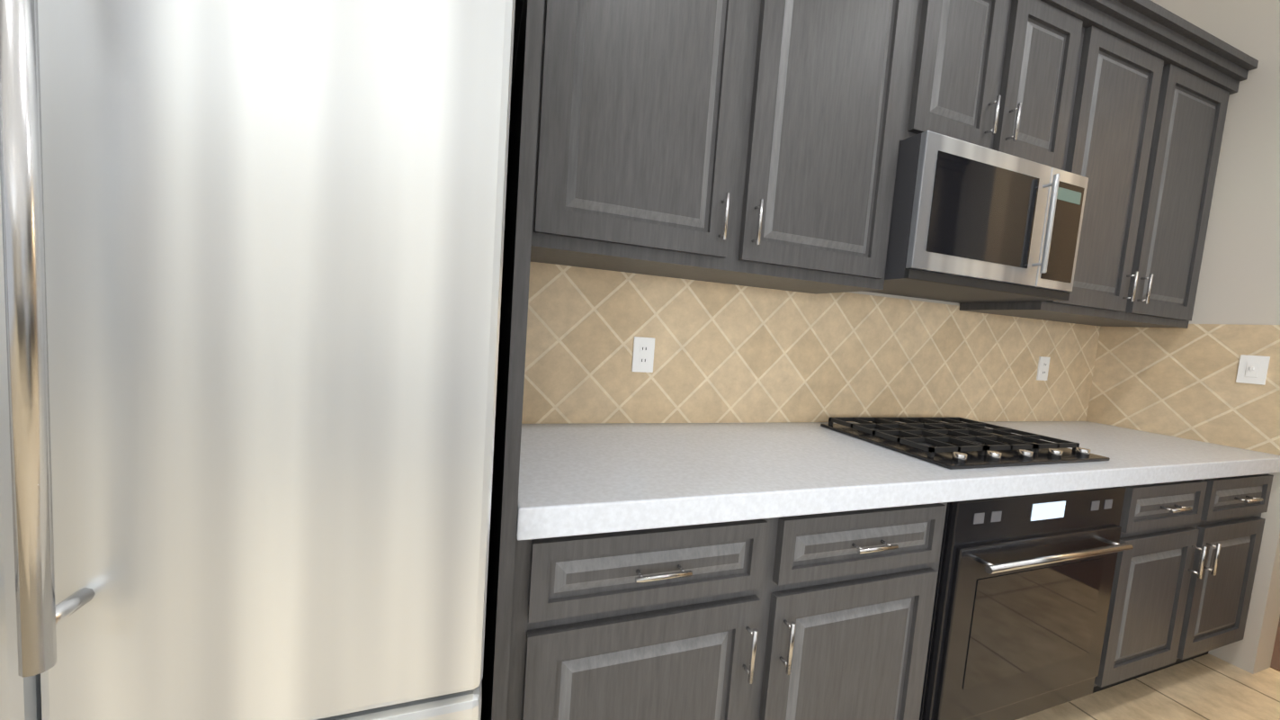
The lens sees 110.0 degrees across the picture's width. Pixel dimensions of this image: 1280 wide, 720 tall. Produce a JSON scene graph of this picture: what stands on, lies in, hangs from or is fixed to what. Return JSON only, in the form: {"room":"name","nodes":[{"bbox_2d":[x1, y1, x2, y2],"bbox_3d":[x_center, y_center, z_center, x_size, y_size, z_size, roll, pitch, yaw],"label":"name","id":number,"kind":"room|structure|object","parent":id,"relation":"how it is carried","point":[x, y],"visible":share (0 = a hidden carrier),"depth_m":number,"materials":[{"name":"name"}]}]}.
{"room":"kitchen","nodes":[
{"label":"kitchen","id":0,"kind":"room"},
{"bbox_2d":[572,291,962,423],"bbox_3d":[-1.619,-0.538,1.059,8.500,3.168,0.300,3,5,-20],"label":"wall","id":1,"kind":"structure","parent":0,"point":[907,298],"depth_m":1.87,"materials":[{"name":"paint"}]},
{"bbox_2d":[530,0,930,294],"bbox_3d":[0.237,-0.787,1.345,1.135,1.052,0.330,3,5,-20],"label":"upper cabinet","id":2,"kind":"object","parent":1,"relation":"attached to","point":[747,142],"depth_m":1.20,"materials":[{"name":"black wood"}]},
{"bbox_2d":[521,261,1100,423],"bbox_3d":[0.996,0.001,1.868,2.990,0.524,0.001,3,5,-20],"label":"backsplash","id":3,"kind":"structure","parent":1,"relation":"attached to","point":[725,353],"depth_m":1.70,"materials":[{"name":"tile"}]},
{"bbox_2d":[631,336,654,372],"bbox_3d":[0.012,-0.018,1.514,0.075,0.118,0.008,3,5,-20],"label":"electrical outlet","id":4,"kind":"object","parent":3,"relation":"attached to","point":[643,354],"visible":1,"depth_m":1.51,"materials":[{"name":"white plastic"}]},
{"bbox_2d":[1036,356,1050,380],"bbox_3d":[2.000,0.043,2.220,0.075,0.118,0.008,3,5,-20],"label":"electrical outlet","id":5,"kind":"object","parent":3,"relation":"attached to","point":[1043,364],"visible":1,"depth_m":2.21,"materials":[{"name":"white plastic"}]},
{"bbox_2d":[912,0,1095,173],"bbox_3d":[1.160,-0.978,1.650,0.790,0.585,0.330,3,5,-20],"label":"upper cabinet","id":6,"kind":"object","parent":1,"relation":"attached to","point":[1008,76],"depth_m":1.51,"materials":[{"name":"black wood"}]},
{"bbox_2d":[862,130,1088,303],"bbox_3d":[1.142,-0.464,1.636,0.784,0.432,0.443,3,5,-20],"label":"microwave","id":7,"kind":"object","parent":6,"relation":"attached to","point":[971,222],"visible":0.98,"depth_m":1.44,"materials":[{"name":"grey metal"}]},
{"bbox_2d":[959,10,1239,328],"bbox_3d":[2.011,-0.706,1.977,1.055,1.052,0.330,3,5,-20],"label":"upper cabinet","id":8,"kind":"object","parent":1,"relation":"attached to","point":[1153,115],"depth_m":1.82,"materials":[{"name":"black wood"}]},
{"bbox_2d":[1016,617,1279,719],"bbox_3d":[3.711,1.517,0.748,18.500,0.103,13.800,3,5,-20],"label":"floor","id":9,"kind":"structure","parent":0,"point":[1208,686],"depth_m":1.69,"materials":[{"name":"tile"}]},
{"bbox_2d":[0,0,515,719],"bbox_3d":[-0.752,0.219,0.799,0.906,1.789,0.848,3,5,-20],"label":"refrigerator","id":10,"kind":"object","parent":9,"relation":"on","point":[250,273],"visible":1,"depth_m":0.50,"materials":[{"name":"grey metal"}]},
{"bbox_2d":[480,0,544,719],"bbox_3d":[-0.781,-0.167,0.843,1.064,2.585,0.720,3,5,-20],"label":"panel","id":11,"kind":"object","parent":9,"relation":"on","point":[528,28],"visible":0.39,"depth_m":0.79,"materials":[{"name":"black"}]},
{"bbox_2d":[506,503,947,719],"bbox_3d":[0.173,0.736,1.325,1.131,0.854,0.621,3,5,-20],"label":"base cabinet","id":12,"kind":"object","parent":9,"relation":"on","point":[724,570],"depth_m":0.99,"materials":[{"name":"black wood"}]},
{"bbox_2d":[515,420,1279,543],"bbox_3d":[1.080,0.322,1.589,2.980,0.060,0.645,3,5,-20],"label":"countertop","id":13,"kind":"structure","parent":12,"relation":"on","point":[576,480],"depth_m":1.16,"materials":[{"name":"white stone"}]},
{"bbox_2d":[820,417,1133,719],"bbox_3d":[1.099,0.732,1.603,0.782,0.954,0.660,3,5,-20],"label":"range","id":14,"kind":"object","parent":9,"relation":"on","point":[1022,598],"visible":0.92,"depth_m":1.33,"materials":[{"name":"black"}]},
{"bbox_2d":[1092,474,1273,692],"bbox_3d":[1.951,0.817,1.958,1.051,0.854,0.621,3,5,-20],"label":"base cabinet","id":15,"kind":"object","parent":9,"relation":"on","point":[1182,592],"depth_m":1.64,"materials":[{"name":"black wood"}]},
{"bbox_2d":[1089,0,1279,673],"bbox_3d":[2.995,-0.194,0.961,0.150,3.168,3.597,3,5,-20],"label":"wall","id":16,"kind":"structure","parent":0,"point":[1239,281],"depth_m":1.91,"materials":[{"name":"paint"}]},
{"bbox_2d":[1086,323,1279,455],"bbox_3d":[2.503,0.095,2.065,0.001,0.524,0.655,3,5,-20],"label":"backsplash","id":17,"kind":"structure","parent":16,"relation":"attached to","point":[1181,382],"depth_m":2.04,"materials":[{"name":"tile"}]},
{"bbox_2d":[1235,354,1270,384],"bbox_3d":[2.564,0.040,1.876,0.015,0.118,0.075,3,5,-20],"label":"light switch","id":18,"kind":"object","parent":17,"relation":"attached to","point":[1253,369],"visible":1,"depth_m":1.87,"materials":[{"name":"white plastic"}]}
]}

